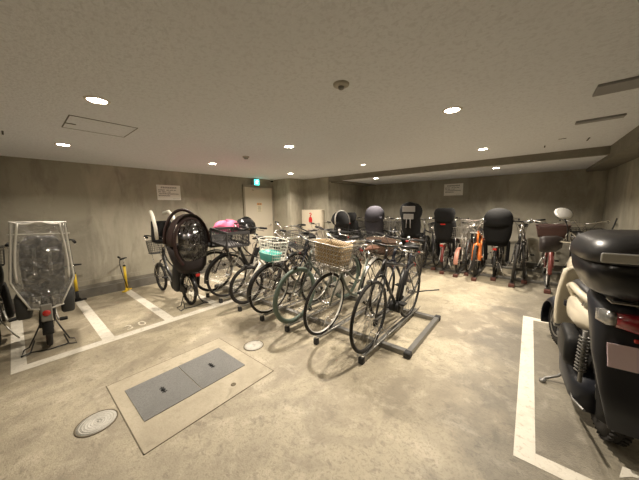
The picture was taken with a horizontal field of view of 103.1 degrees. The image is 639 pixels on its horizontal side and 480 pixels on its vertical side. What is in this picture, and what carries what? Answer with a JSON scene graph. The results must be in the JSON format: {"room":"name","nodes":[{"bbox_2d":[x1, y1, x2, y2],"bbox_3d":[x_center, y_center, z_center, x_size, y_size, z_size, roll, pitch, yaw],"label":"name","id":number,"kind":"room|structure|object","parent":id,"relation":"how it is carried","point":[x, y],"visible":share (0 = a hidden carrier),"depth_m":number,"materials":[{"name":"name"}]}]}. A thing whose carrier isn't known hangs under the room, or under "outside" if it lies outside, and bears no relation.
{"room":"parking garage","nodes":[
{"label":"parking garage","id":0,"kind":"room"},
{"bbox_2d":[0,156,271,292],"bbox_3d":[-3.653,-0.253,4.748,0.200,2.300,7.050,5,10,39],"label":"wall","id":1,"kind":"structure","parent":0,"point":[105,209],"depth_m":4.42,"materials":[{"name":"paint"}]},
{"bbox_2d":[10,253,245,298],"bbox_3d":[-3.744,0.690,4.566,0.020,0.080,6.450,5,10,39],"label":"baseboard","id":2,"kind":"structure","parent":1,"relation":"attached to","point":[116,277],"depth_m":4.58,"materials":[{"name":"paint"}]},
{"bbox_2d":[1,256,257,310],"bbox_3d":[-3.711,0.859,4.562,0.100,0.145,6.450,5,10,39],"label":"baseboard","id":3,"kind":"structure","parent":1,"relation":"attached to","point":[115,287],"depth_m":4.56,"materials":[{"name":"paint"}]},
{"bbox_2d":[0,254,258,304],"bbox_3d":[-3.739,0.758,4.572,0.030,0.055,6.450,5,10,39],"label":"ledge","id":4,"kind":"object","parent":1,"relation":"attached to","point":[222,261],"visible":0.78,"depth_m":4.62,"materials":[{"name":"concrete"}]},
{"bbox_2d":[156,185,180,199],"bbox_3d":[-3.082,-0.971,5.197,0.009,0.300,0.445,5,10,39],"label":"notice board","id":5,"kind":"object","parent":1,"relation":"attached to","point":[164,192],"visible":1,"depth_m":5.19,"materials":[{"name":"white paper"}]},
{"bbox_2d":[242,184,274,257],"bbox_3d":[-1.613,-0.451,6.974,0.111,2.055,1.000,5,10,39],"label":"door","id":6,"kind":"structure","parent":1,"relation":"in","point":[252,195],"depth_m":6.94,"materials":[{"name":"beige paint"}]},
{"bbox_2d":[272,177,365,256],"bbox_3d":[0.017,-0.723,7.908,1.790,2.300,2.550,5,10,39],"label":"wall pillar","id":7,"kind":"structure","parent":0,"point":[292,196],"depth_m":7.08,"materials":[{"name":"paint"}]},
{"bbox_2d":[0,0,638,179],"bbox_3d":[-0.970,-1.230,2.743,6.740,0.200,7.620,5,10,39],"label":"ceiling","id":8,"kind":"structure","parent":0,"point":[201,83],"depth_m":1.57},
{"bbox_2d":[82,95,110,104],"bbox_3d":[-1.588,-0.995,1.811,0.154,0.006,0.154,5,10,39],"label":"recessed light","id":9,"kind":"object","parent":8,"relation":"in","point":[92,99],"visible":1,"depth_m":1.81,"materials":[{"name":"beige"}]},
{"bbox_2d":[62,115,137,136],"bbox_3d":[-2.076,-1.064,2.402,0.470,0.008,0.479,5,10,39],"label":"ceiling hatch","id":10,"kind":"object","parent":8,"relation":"attached to","point":[71,122],"visible":1,"depth_m":2.38,"materials":[{"name":"grey"}]},
{"bbox_2d":[329,146,610,181],"bbox_3d":[1.488,-1.640,5.690,6.740,0.400,0.100,5,10,39],"label":"beam","id":11,"kind":"structure","parent":8,"relation":"attached to","point":[604,150],"depth_m":4.42,"materials":[{"name":"concrete"}]},
{"bbox_2d":[575,113,626,124],"bbox_3d":[2.632,-1.134,2.385,0.320,0.020,0.090,5,10,39],"label":"ceiling panel","id":12,"kind":"object","parent":8,"relation":"attached to","point":[611,117],"visible":1,"depth_m":2.36,"materials":[{"name":"grey"}]},
{"bbox_2d":[592,76,638,96],"bbox_3d":[2.123,-1.027,1.619,0.500,0.020,0.210,5,10,39],"label":"ceiling panel","id":13,"kind":"object","parent":8,"relation":"attached to","point":[630,83],"visible":1,"depth_m":1.69,"materials":[{"name":"grey"}]},
{"bbox_2d":[0,251,638,479],"bbox_3d":[-0.108,1.052,3.648,7.240,0.120,10.000,5,10,39],"label":"floor","id":14,"kind":"structure","parent":0,"point":[446,411],"depth_m":1.96,"materials":[{"name":"concrete"}]},
{"bbox_2d":[0,245,19,344],"bbox_3d":[-3.889,0.611,2.999,1.584,1.045,0.624,3,8,29],"label":"bicycle","id":15,"kind":"object","parent":14,"relation":"on","point":[7,306],"visible":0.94,"depth_m":2.82,"materials":[{"name":"black paint"}]},
{"bbox_2d":[11,314,26,368],"bbox_3d":[-3.600,1.129,3.022,1.980,0.001,0.100,5,10,39],"label":"floor marking","id":16,"kind":"object","parent":14,"relation":"on","point":[17,344],"depth_m":2.78,"materials":[{"name":"paint"}]},
{"bbox_2d":[4,221,76,357],"bbox_3d":[-3.334,0.432,3.104,0.594,1.370,1.681,-8,10,-42],"label":"bicycle","id":17,"kind":"object","parent":14,"relation":"on","point":[41,261],"visible":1,"depth_m":2.66,"materials":[{"name":"black paint"}]},
{"bbox_2d":[75,300,113,339],"bbox_3d":[-3.176,1.056,3.529,1.980,0.001,0.110,5,10,39],"label":"floor marking","id":18,"kind":"object","parent":14,"relation":"on","point":[95,321],"depth_m":3.35,"materials":[{"name":"paint"}]},
{"bbox_2d":[73,409,117,437],"bbox_3d":[-1.536,1.258,1.750,0.234,0.005,0.234,5,10,39],"label":"lid","id":19,"kind":"object","parent":14,"relation":"on","point":[99,421],"visible":1,"depth_m":1.74,"materials":[{"name":"metal"}]},
{"bbox_2d":[117,256,131,291],"bbox_3d":[-3.483,0.594,4.541,0.096,0.664,0.268,-2,8,-12],"label":"pump","id":20,"kind":"object","parent":14,"relation":"on","point":[124,266],"visible":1,"depth_m":4.55,"materials":[{"name":"yellow paint"}]},
{"bbox_2d":[125,289,173,319],"bbox_3d":[-2.769,0.986,4.018,1.980,0.001,0.110,5,10,39],"label":"floor marking","id":21,"kind":"object","parent":14,"relation":"on","point":[146,303],"depth_m":3.86,"materials":[{"name":"paint"}]},
{"bbox_2d":[11,278,296,374],"bbox_3d":[-1.625,1.002,3.753,0.120,0.001,3.760,5,10,39],"label":"floor marking","id":22,"kind":"object","parent":14,"relation":"on","point":[74,351],"depth_m":2.87,"materials":[{"name":"paint"}]},
{"bbox_2d":[143,208,210,310],"bbox_3d":[-2.399,0.226,4.133,1.755,1.467,0.645,5,10,39],"label":"bicycle","id":23,"kind":"object","parent":14,"relation":"on","point":[187,256],"visible":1,"depth_m":3.72,"materials":[{"name":"black paint"}]},
{"bbox_2d":[145,240,166,273],"bbox_3d":[-2.850,0.343,4.524,0.434,0.662,0.311,5,10,39],"label":"basket","id":24,"kind":"object","parent":23,"relation":"on","point":[159,265],"depth_m":4.47,"materials":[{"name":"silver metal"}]},
{"bbox_2d":[166,214,210,246],"bbox_3d":[-1.964,-0.166,3.712,0.394,0.440,0.536,5,10,39],"label":"hood","id":25,"kind":"object","parent":23,"relation":"attached to","point":[195,232],"depth_m":3.63,"materials":[{"name":"plastic"}]},
{"bbox_2d":[107,338,271,453],"bbox_3d":[-1.092,1.195,2.189,0.930,0.003,0.990,5,10,39],"label":"frame","id":26,"kind":"object","parent":14,"relation":"on","point":[150,433],"visible":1,"depth_m":1.99,"materials":[{"name":"concrete"}]},
{"bbox_2d":[125,367,201,421],"bbox_3d":[-1.261,1.209,2.047,0.475,0.012,0.398,5,10,39],"label":"floor hatch","id":27,"kind":"object","parent":26,"relation":"on","point":[151,397],"visible":1,"depth_m":2.02,"materials":[{"name":"grey metal"}]},
{"bbox_2d":[178,347,244,388],"bbox_3d":[-1.004,1.165,2.357,0.475,0.012,0.400,5,10,39],"label":"floor hatch","id":28,"kind":"object","parent":26,"relation":"on","point":[208,368],"visible":1,"depth_m":2.33,"materials":[{"name":"grey metal"}]},
{"bbox_2d":[106,338,272,455],"bbox_3d":[-1.092,1.195,2.189,0.942,0.003,1.002,5,10,39],"label":"joint","id":29,"kind":"object","parent":14,"relation":"on","point":[217,338],"visible":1,"depth_m":1.86,"materials":[{"name":"brown"}]},
{"bbox_2d":[244,340,263,350],"bbox_3d":[-0.700,1.122,2.697,0.208,0.005,0.208,5,10,39],"label":"lid","id":30,"kind":"object","parent":14,"relation":"on","point":[254,345],"visible":1,"depth_m":2.69,"materials":[{"name":"metal"}]},
{"bbox_2d":[302,210,323,257],"bbox_3d":[-0.190,-0.151,7.104,0.720,1.385,0.145,5,10,39],"label":"cabinet","id":31,"kind":"object","parent":14,"relation":"on","point":[314,216],"visible":0.34,"depth_m":6.96,"materials":[{"name":"beige"}]},
{"bbox_2d":[205,273,440,364],"bbox_3d":[-0.208,0.842,3.941,3.631,0.224,1.774,5,10,39],"label":"bicycle rack","id":32,"kind":"object","parent":14,"relation":"on","point":[407,353],"visible":0.76,"depth_m":3.14,"materials":[{"name":"grey metal"}]},
{"bbox_2d":[191,228,280,291],"bbox_3d":[-1.360,0.271,4.582,0.612,1.129,1.843,4,9,35],"label":"bicycle","id":33,"kind":"object","parent":32,"relation":"on","point":[211,245],"visible":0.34,"depth_m":4.33,"materials":[{"name":"black paint"}]},
{"bbox_2d":[208,233,231,270],"bbox_3d":[-1.702,0.190,4.173,0.465,0.680,0.416,5,10,39],"label":"basket","id":34,"kind":"object","parent":33,"relation":"on","point":[215,251],"depth_m":4.17,"materials":[{"name":"black metal"}]},
{"bbox_2d":[213,219,238,233],"bbox_3d":[-1.609,-0.212,4.398,0.409,0.293,0.408,-2,7,-7],"label":"cloth bag","id":35,"kind":"object","parent":33,"relation":"attached to","point":[225,223],"visible":0.44,"depth_m":4.30,"materials":[{"name":"pink fabric"}]},
{"bbox_2d":[237,216,255,234],"bbox_3d":[-1.375,-0.277,4.724,0.380,0.320,0.404,5,10,39],"label":"cover","id":36,"kind":"object","parent":33,"relation":"on","point":[249,222],"visible":0.65,"depth_m":4.62,"materials":[{"name":"black plastic"}]},
{"bbox_2d":[205,273,276,297],"bbox_3d":[-1.378,0.756,4.754,0.080,0.224,1.545,5,10,39],"label":"tray","id":37,"kind":"object","parent":32,"relation":"on","point":[227,289],"depth_m":4.42,"materials":[{"name":"grey metal"}]},
{"bbox_2d":[204,222,295,296],"bbox_3d":[-1.023,0.282,4.293,0.612,1.171,1.845,6,10,42],"label":"bicycle","id":38,"kind":"object","parent":32,"relation":"on","point":[227,243],"visible":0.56,"depth_m":3.89,"materials":[{"name":"black paint"}]},
{"bbox_2d":[208,227,250,274],"bbox_3d":[-1.365,0.184,3.893,0.533,0.756,0.454,5,10,39],"label":"basket","id":39,"kind":"object","parent":38,"relation":"on","point":[227,244],"depth_m":3.86,"materials":[{"name":"black metal"}]},
{"bbox_2d":[218,278,290,302],"bbox_3d":[-1.058,0.784,4.491,0.080,0.224,1.545,5,10,39],"label":"tray","id":40,"kind":"object","parent":32,"relation":"on","point":[239,293],"depth_m":4.19,"materials":[{"name":"grey metal"}]},
{"bbox_2d":[229,233,306,303],"bbox_3d":[-0.725,0.391,3.997,0.602,1.020,1.466,2,8,19],"label":"bicycle","id":41,"kind":"object","parent":32,"relation":"on","point":[259,261],"visible":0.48,"depth_m":3.67,"materials":[{"name":"black paint"}]},
{"bbox_2d":[237,286,299,311],"bbox_3d":[-0.661,0.820,4.165,0.080,0.224,1.545,5,10,39],"label":"tray","id":42,"kind":"object","parent":32,"relation":"on","point":[260,299],"depth_m":3.87,"materials":[{"name":"grey metal"}]},
{"bbox_2d":[263,278,300,295],"bbox_3d":[-0.545,0.823,4.622,0.058,0.098,1.160,5,10,39],"label":"tray","id":43,"kind":"object","parent":32,"relation":"on","point":[293,283],"depth_m":4.47,"materials":[{"name":"grey metal"}]},
{"bbox_2d":[246,229,332,312],"bbox_3d":[-0.261,0.389,3.679,0.621,1.092,1.748,3,8,26],"label":"bicycle","id":44,"kind":"object","parent":32,"relation":"on","point":[274,263],"visible":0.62,"depth_m":3.30,"materials":[{"name":"silver metal"}]},
{"bbox_2d":[259,249,281,261],"bbox_3d":[-0.622,0.199,3.221,0.285,0.127,0.230,5,10,39],"label":"liner","id":45,"kind":"object","parent":44,"relation":"in","point":[265,257],"visible":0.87,"depth_m":3.16,"materials":[{"name":"teal plastic"}]},
{"bbox_2d":[258,236,288,284],"bbox_3d":[-0.559,0.304,3.273,0.409,0.680,0.363,5,10,39],"label":"basket","id":46,"kind":"object","parent":44,"relation":"on","point":[274,263],"depth_m":3.29,"materials":[{"name":"silver metal"}]},
{"bbox_2d":[252,221,330,288],"bbox_3d":[-0.423,0.222,4.580,0.627,1.137,1.801,4,9,32],"label":"bicycle","id":47,"kind":"object","parent":32,"relation":"on","point":[276,222],"visible":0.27,"depth_m":4.36,"materials":[{"name":"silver metal"}]},
{"bbox_2d":[309,228,330,239],"bbox_3d":[0.014,-0.106,5.064,0.368,0.206,0.348,13,13,38],"label":"basket","id":48,"kind":"object","parent":47,"relation":"on","point":[311,228],"depth_m":5.06,"materials":[{"name":"silver metal"}]},
{"bbox_2d":[259,290,323,320],"bbox_3d":[-0.272,0.855,3.845,0.080,0.224,1.545,5,10,39],"label":"tray","id":49,"kind":"object","parent":32,"relation":"on","point":[283,308],"depth_m":3.55,"materials":[{"name":"grey metal"}]},
{"bbox_2d":[287,281,327,301],"bbox_3d":[-0.138,0.854,4.332,0.058,0.098,1.090,5,10,39],"label":"tray","id":50,"kind":"object","parent":32,"relation":"on","point":[319,284],"depth_m":4.21,"materials":[{"name":"grey metal"}]},
{"bbox_2d":[277,224,353,294],"bbox_3d":[0.015,0.270,4.303,0.615,1.098,1.801,4,9,32],"label":"bicycle","id":51,"kind":"object","parent":32,"relation":"on","point":[296,253],"visible":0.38,"depth_m":3.92,"materials":[{"name":"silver metal"}]},
{"bbox_2d":[283,230,312,273],"bbox_3d":[-0.297,0.193,3.904,0.369,0.679,0.354,5,10,39],"label":"basket","id":52,"kind":"object","parent":51,"relation":"on","point":[297,253],"depth_m":3.90,"materials":[{"name":"silver metal"}]},
{"bbox_2d":[330,228,353,240],"bbox_3d":[0.438,-0.088,4.791,0.388,0.226,0.348,13,13,38],"label":"basket","id":53,"kind":"object","parent":51,"relation":"on","point":[330,228],"depth_m":4.78,"materials":[{"name":"black metal"}]},
{"bbox_2d":[273,232,363,323],"bbox_3d":[0.104,0.423,3.409,0.623,1.082,1.745,2,8,23],"label":"bicycle","id":54,"kind":"object","parent":32,"relation":"on","point":[294,269],"visible":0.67,"depth_m":3.09,"materials":[{"name":"black paint"}]},
{"bbox_2d":[283,291,353,331],"bbox_3d":[0.090,0.888,3.547,0.080,0.224,1.545,5,10,39],"label":"tray","id":55,"kind":"object","parent":32,"relation":"on","point":[287,327],"depth_m":3.27,"materials":[{"name":"grey metal"}]},
{"bbox_2d":[308,285,352,310],"bbox_3d":[0.216,0.890,4.009,0.058,0.098,1.140,5,10,39],"label":"tray","id":56,"kind":"object","parent":32,"relation":"on","point":[349,286],"depth_m":3.80,"materials":[{"name":"grey metal"}]},
{"bbox_2d":[300,226,377,301],"bbox_3d":[0.343,0.308,3.996,0.645,1.091,1.773,4,9,32],"label":"bicycle","id":57,"kind":"object","parent":32,"relation":"on","point":[357,235],"visible":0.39,"depth_m":4.11,"materials":[{"name":"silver metal"}]},
{"bbox_2d":[351,230,377,245],"bbox_3d":[0.782,-0.040,4.458,0.368,0.206,0.348,13,13,38],"label":"basket","id":58,"kind":"object","parent":57,"relation":"on","point":[358,233],"depth_m":4.48,"materials":[{"name":"silver metal"}]},
{"bbox_2d":[312,298,382,344],"bbox_3d":[0.437,0.919,3.262,0.080,0.224,1.545,5,10,39],"label":"tray","id":59,"kind":"object","parent":32,"relation":"on","point":[337,327],"depth_m":2.97,"materials":[{"name":"grey"}]},
{"bbox_2d":[303,231,400,335],"bbox_3d":[0.470,0.440,3.105,0.656,1.114,1.796,3,9,30],"label":"bicycle","id":60,"kind":"object","parent":32,"relation":"on","point":[334,252],"visible":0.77,"depth_m":2.73,"materials":[{"name":"white metal"}]},
{"bbox_2d":[309,238,358,273],"bbox_3d":[0.139,0.160,2.672,0.431,0.278,0.311,13,13,38],"label":"basket","id":61,"kind":"object","parent":60,"relation":"on","point":[334,252],"depth_m":2.58,"materials":[{"name":"brown wicker"}]},
{"bbox_2d":[366,236,400,255],"bbox_3d":[0.897,0.080,3.575,0.417,0.230,0.418,5,10,39],"label":"basket","id":62,"kind":"object","parent":60,"relation":"on","point":[381,251],"depth_m":3.46,"materials":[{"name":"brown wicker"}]},
{"bbox_2d":[357,306,419,364],"bbox_3d":[0.861,0.957,2.914,0.080,0.224,1.545,5,10,39],"label":"tray","id":63,"kind":"object","parent":32,"relation":"on","point":[380,342],"depth_m":2.66,"materials":[{"name":"grey"}]},
{"bbox_2d":[373,296,407,326],"bbox_3d":[0.990,0.948,3.457,0.058,0.098,1.010,5,10,39],"label":"tray","id":64,"kind":"object","parent":32,"relation":"on","point":[387,310],"depth_m":3.17,"materials":[{"name":"grey metal"}]},
{"bbox_2d":[349,239,438,353],"bbox_3d":[0.862,0.512,2.704,1.705,1.061,0.599,-7,9,-38],"label":"bicycle","id":65,"kind":"object","parent":32,"relation":"on","point":[397,305],"visible":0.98,"depth_m":2.57,"materials":[{"name":"black paint"}]},
{"bbox_2d":[369,232,424,316],"bbox_3d":[1.097,0.388,3.513,0.630,1.031,1.674,2,8,22],"label":"bicycle","id":66,"kind":"object","parent":32,"relation":"on","point":[413,240],"visible":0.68,"depth_m":3.25,"materials":[{"name":"black paint"}]},
{"bbox_2d":[308,210,349,266],"bbox_3d":[0.115,-0.080,6.556,0.615,1.369,1.648,-8,10,-42],"label":"bicycle","id":67,"kind":"object","parent":14,"relation":"on","point":[340,219],"visible":0.25,"depth_m":5.93,"materials":[{"name":"black paint"}]},
{"bbox_2d":[331,211,348,226],"bbox_3d":[0.499,-0.509,6.069,0.476,0.356,0.411,-8,10,-42],"label":"hood","id":68,"kind":"object","parent":67,"relation":"attached to","point":[340,218],"depth_m":5.90,"materials":[{"name":"black fabric"}]},
{"bbox_2d":[357,252,561,293],"bbox_3d":[2.831,0.607,5.960,5.000,0.068,1.830,5,10,39],"label":"bicycle rack","id":69,"kind":"object","parent":14,"relation":"on","point":[547,290],"visible":0.52,"depth_m":5.31,"materials":[{"name":"grey metal"}]},
{"bbox_2d":[347,212,366,254],"bbox_3d":[1.333,-0.215,7.536,0.615,1.236,1.750,5,10,39],"label":"bicycle","id":70,"kind":"object","parent":69,"relation":"on","point":[353,224],"visible":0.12,"depth_m":6.88,"materials":[{"name":"black paint"}]},
{"bbox_2d":[358,218,387,257],"bbox_3d":[1.615,-0.110,7.324,0.615,1.072,1.814,5,10,39],"label":"bicycle","id":71,"kind":"object","parent":69,"relation":"on","point":[363,227],"visible":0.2,"depth_m":6.89,"materials":[{"name":"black metal"}]},
{"bbox_2d":[358,221,365,238],"bbox_3d":[1.293,-0.175,6.924,0.391,0.656,0.366,5,10,39],"label":"basket","id":72,"kind":"object","parent":71,"relation":"on","point":[363,227],"depth_m":6.88,"materials":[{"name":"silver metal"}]},
{"bbox_2d":[364,206,399,257],"bbox_3d":[1.798,-0.233,6.948,0.615,1.406,1.748,5,10,39],"label":"bicycle","id":73,"kind":"object","parent":69,"relation":"on","point":[374,215],"visible":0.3,"depth_m":6.28,"materials":[{"name":"black paint"}]},
{"bbox_2d":[365,206,384,221],"bbox_3d":[1.388,-0.669,6.401,0.521,0.387,0.411,5,10,39],"label":"hood","id":74,"kind":"object","parent":73,"relation":"attached to","point":[373,213],"depth_m":6.24,"materials":[{"name":"plastic"}]},
{"bbox_2d":[383,216,407,259],"bbox_3d":[2.170,-0.085,6.864,0.615,1.122,1.834,5,10,39],"label":"bicycle","id":75,"kind":"object","parent":69,"relation":"on","point":[387,217],"visible":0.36,"depth_m":6.46,"materials":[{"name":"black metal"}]},
{"bbox_2d":[383,221,400,231],"bbox_3d":[1.848,-0.140,6.466,0.411,0.666,0.366,5,10,39],"label":"basket","id":76,"kind":"object","parent":75,"relation":"on","point":[395,224],"depth_m":6.41,"materials":[{"name":"silver metal"}]},
{"bbox_2d":[400,202,433,263],"bbox_3d":[2.554,-0.221,6.457,0.614,1.484,1.758,6,10,43],"label":"bicycle","id":77,"kind":"object","parent":69,"relation":"on","point":[410,212],"visible":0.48,"depth_m":5.81,"materials":[{"name":"black paint"}]},
{"bbox_2d":[416,217,438,266],"bbox_3d":[2.689,0.001,6.105,1.716,1.131,0.635,-6,9,-35],"label":"bicycle","id":78,"kind":"object","parent":69,"relation":"on","point":[425,249],"visible":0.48,"depth_m":5.87,"materials":[{"name":"black paint"}]},
{"bbox_2d":[419,257,438,268],"bbox_3d":[2.702,0.578,6.195,0.085,0.068,1.630,5,10,39],"label":"tray","id":79,"kind":"object","parent":69,"relation":"on","point":[426,265],"depth_m":6.04,"materials":[{"name":"red metal"}]},
{"bbox_2d":[431,259,445,269],"bbox_3d":[2.961,0.574,6.194,0.085,0.068,1.300,5,10,39],"label":"tray","id":80,"kind":"object","parent":69,"relation":"on","point":[434,267],"depth_m":5.75,"materials":[{"name":"red metal"}]},
{"bbox_2d":[428,217,457,265],"bbox_3d":[3.066,-0.021,6.257,0.615,1.122,1.814,5,10,39],"label":"bicycle","id":81,"kind":"object","parent":69,"relation":"on","point":[429,226],"visible":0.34,"depth_m":5.83,"materials":[{"name":"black metal"}]},
{"bbox_2d":[428,223,434,250],"bbox_3d":[2.744,-0.062,5.861,0.391,0.656,0.366,5,10,39],"label":"basket","id":82,"kind":"object","parent":81,"relation":"on","point":[429,226],"depth_m":5.88,"materials":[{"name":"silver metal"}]},
{"bbox_2d":[439,259,458,273],"bbox_3d":[3.066,0.604,5.947,0.085,0.068,1.550,5,10,39],"label":"tray","id":83,"kind":"object","parent":69,"relation":"on","point":[442,271],"depth_m":5.58,"materials":[{"name":"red metal"}]},
{"bbox_2d":[434,208,468,269],"bbox_3d":[3.054,-0.077,5.857,0.615,1.337,1.748,5,10,39],"label":"bicycle","id":84,"kind":"object","parent":69,"relation":"on","point":[444,222],"visible":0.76,"depth_m":5.27,"materials":[{"name":"black paint"}]},
{"bbox_2d":[453,262,469,277],"bbox_3d":[3.250,0.629,5.731,0.085,0.068,1.650,5,10,39],"label":"tray","id":85,"kind":"object","parent":69,"relation":"on","point":[455,274],"depth_m":5.38,"materials":[{"name":"red metal"}]},
{"bbox_2d":[452,224,481,271],"bbox_3d":[3.211,0.124,5.628,0.615,0.991,1.608,5,10,39],"label":"bicycle","id":86,"kind":"object","parent":69,"relation":"on","point":[459,250],"visible":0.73,"depth_m":5.24,"materials":[{"name":"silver metal"}]},
{"bbox_2d":[452,226,470,259],"bbox_3d":[2.910,0.074,5.256,0.351,0.696,0.345,5,10,39],"label":"basket","id":87,"kind":"object","parent":86,"relation":"on","point":[460,228],"depth_m":5.23,"materials":[{"name":"silver metal"}]},
{"bbox_2d":[464,262,476,275],"bbox_3d":[3.446,0.626,5.731,0.085,0.068,1.400,5,10,39],"label":"tray","id":88,"kind":"object","parent":69,"relation":"on","point":[466,273],"depth_m":5.30,"materials":[{"name":"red metal"}]},
{"bbox_2d":[459,217,483,270],"bbox_3d":[3.487,0.042,5.718,0.615,1.122,1.814,5,10,39],"label":"bicycle","id":89,"kind":"object","parent":69,"relation":"on","point":[472,239],"visible":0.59,"depth_m":5.28,"materials":[{"name":"silver metal"}]},
{"bbox_2d":[461,219,481,249],"bbox_3d":[3.160,-0.048,5.310,0.391,0.756,0.372,5,10,39],"label":"basket","id":90,"kind":"object","parent":89,"relation":"on","point":[467,220],"depth_m":5.26,"materials":[{"name":"silver metal"}]},
{"bbox_2d":[461,222,488,275],"bbox_3d":[3.419,0.117,5.346,1.537,1.071,0.614,-6,9,-34],"label":"bicycle","id":91,"kind":"object","parent":69,"relation":"on","point":[478,248],"visible":0.75,"depth_m":5.09,"materials":[{"name":"orange paint"}]},
{"bbox_2d":[471,262,486,280],"bbox_3d":[3.483,0.657,5.488,0.085,0.068,1.730,5,10,39],"label":"tray","id":92,"kind":"object","parent":69,"relation":"on","point":[473,278],"depth_m":5.19,"materials":[{"name":"red metal"}]},
{"bbox_2d":[490,265,500,280],"bbox_3d":[3.776,0.664,5.396,0.085,0.068,1.500,5,10,39],"label":"tray","id":93,"kind":"object","parent":69,"relation":"on","point":[492,278],"depth_m":5.01,"materials":[{"name":"red metal"}]},
{"bbox_2d":[483,208,519,275],"bbox_3d":[3.780,-0.014,5.326,0.615,1.325,1.748,5,10,39],"label":"bicycle","id":94,"kind":"object","parent":69,"relation":"on","point":[498,222],"visible":1,"depth_m":4.74,"materials":[{"name":"black paint"}]},
{"bbox_2d":[483,208,512,226],"bbox_3d":[3.370,-0.430,4.782,0.465,0.346,0.411,5,10,39],"label":"hood","id":95,"kind":"object","parent":94,"relation":"attached to","point":[496,217],"depth_m":4.65,"materials":[{"name":"black plastic"}]},
{"bbox_2d":[508,265,517,287],"bbox_3d":[3.914,0.699,5.109,0.085,0.068,1.770,5,10,39],"label":"tray","id":96,"kind":"object","parent":69,"relation":"on","point":[511,284],"depth_m":4.64,"materials":[{"name":"red metal"}]},
{"bbox_2d":[506,220,543,281],"bbox_3d":[3.831,0.135,4.970,0.632,1.118,1.703,2,8,23],"label":"bicycle","id":97,"kind":"object","parent":69,"relation":"on","point":[517,249],"visible":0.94,"depth_m":4.58,"materials":[{"name":"black paint"}]},
{"bbox_2d":[513,219,545,278],"bbox_3d":[4.196,0.112,5.127,1.689,1.112,0.633,-6,9,-34],"label":"bicycle","id":98,"kind":"object","parent":69,"relation":"on","point":[524,241],"visible":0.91,"depth_m":4.78,"materials":[{"name":"black paint"}]},
{"bbox_2d":[541,268,550,293],"bbox_3d":[4.257,0.735,4.788,0.085,0.068,1.830,5,10,39],"label":"tray","id":99,"kind":"object","parent":69,"relation":"on","point":[547,290],"depth_m":4.49,"materials":[{"name":"red metal"}]},
{"bbox_2d":[529,219,575,286],"bbox_3d":[4.181,0.176,4.635,0.615,1.112,1.814,5,10,39],"label":"bicycle","id":100,"kind":"object","parent":69,"relation":"on","point":[546,229],"visible":0.76,"depth_m":4.13,"materials":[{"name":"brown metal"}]},
{"bbox_2d":[535,224,571,266],"bbox_3d":[3.856,0.101,4.231,0.439,0.716,0.363,5,10,39],"label":"basket","id":101,"kind":"object","parent":100,"relation":"on","point":[560,230],"depth_m":4.11,"materials":[{"name":"brown plastic"}]},
{"bbox_2d":[559,219,609,270],"bbox_3d":[4.663,0.178,4.559,0.615,1.112,1.814,5,10,39],"label":"bicycle","id":102,"kind":"object","parent":69,"relation":"on","point":[576,232],"visible":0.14,"depth_m":4.25,"materials":[{"name":"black metal"}]},
{"bbox_2d":[570,227,605,240],"bbox_3d":[4.342,0.132,4.163,0.391,0.656,0.366,5,10,39],"label":"basket","id":103,"kind":"object","parent":102,"relation":"on","point":[583,230],"depth_m":4.12,"materials":[{"name":"black metal"}]},
{"bbox_2d":[513,316,591,479],"bbox_3d":[2.278,1.155,2.077,0.999,0.001,2.410,5,10,39],"label":"parking line","id":104,"kind":"object","parent":14,"relation":"on","point":[524,439],"depth_m":1.73,"materials":[{"name":"paint"}]},
{"bbox_2d":[539,208,638,446],"bbox_3d":[2.110,0.470,1.922,0.640,1.415,2.027,4,9,35],"label":"scooter","id":105,"kind":"object","parent":14,"relation":"on","point":[592,317],"visible":1,"depth_m":1.31,"materials":[{"name":"black plastic"}]},
{"bbox_2d":[554,208,572,218],"bbox_3d":[2.231,-0.244,2.320,0.139,0.104,0.117,5,10,39],"label":"mirror","id":106,"kind":"object","parent":105,"relation":"attached to","point":[562,213],"depth_m":2.31,"materials":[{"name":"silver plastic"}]},
{"bbox_2d":[616,313,638,334],"bbox_3d":[1.548,0.406,1.184,0.220,0.090,0.110,4,9,35],"label":"tail light","id":107,"kind":"object","parent":105,"relation":"attached to","point":[626,323],"depth_m":1.21,"materials":[{"name":"red plastic"}]},
{"bbox_2d":[619,466,638,478],"bbox_3d":[1.652,1.264,1.312,0.140,0.001,0.190,5,10,39],"label":"parking line","id":108,"kind":"object","parent":14,"relation":"on","point":[625,472],"visible":1,"depth_m":1.36,"materials":[{"name":"paint"}]},
{"bbox_2d":[342,155,606,184],"bbox_3d":[2.943,-1.674,5.768,4.600,0.400,1.880,5,10,39],"label":"ceiling strip","id":109,"kind":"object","parent":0,"point":[584,162],"visible":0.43,"depth_m":5.21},
{"bbox_2d":[366,169,607,265],"bbox_3d":[3.528,-0.636,6.792,5.850,2.300,0.200,5,10,39],"label":"wall","id":110,"kind":"structure","parent":0,"point":[528,196],"depth_m":5.81,"materials":[{"name":"paint"}]},
{"bbox_2d":[444,183,462,195],"bbox_3d":[3.481,-1.311,6.596,0.445,0.300,0.009,5,10,39],"label":"notice board","id":111,"kind":"object","parent":110,"relation":"attached to","point":[449,189],"visible":1,"depth_m":6.59,"materials":[{"name":"white paper"}]},
{"bbox_2d":[396,251,563,271],"bbox_3d":[3.560,0.467,6.753,5.200,0.120,0.060,5,10,39],"label":"baseboard","id":112,"kind":"structure","parent":110,"relation":"attached to","point":[488,261],"depth_m":5.82,"materials":[{"name":"concrete"}]},
{"bbox_2d":[601,157,638,229],"bbox_3d":[2.586,0.096,1.263,0.200,2.300,10.000,5,10,39],"label":"wall","id":113,"kind":"structure","parent":0,"point":[621,202],"depth_m":3.96,"materials":[{"name":"paint"}]},
{"bbox_2d":[586,125,638,171],"bbox_3d":[2.413,-1.018,1.247,0.400,0.400,9.600,5,10,39],"label":"beam","id":114,"kind":"structure","parent":113,"relation":"attached to","point":[626,149],"depth_m":3.35,"materials":[{"name":"concrete"}]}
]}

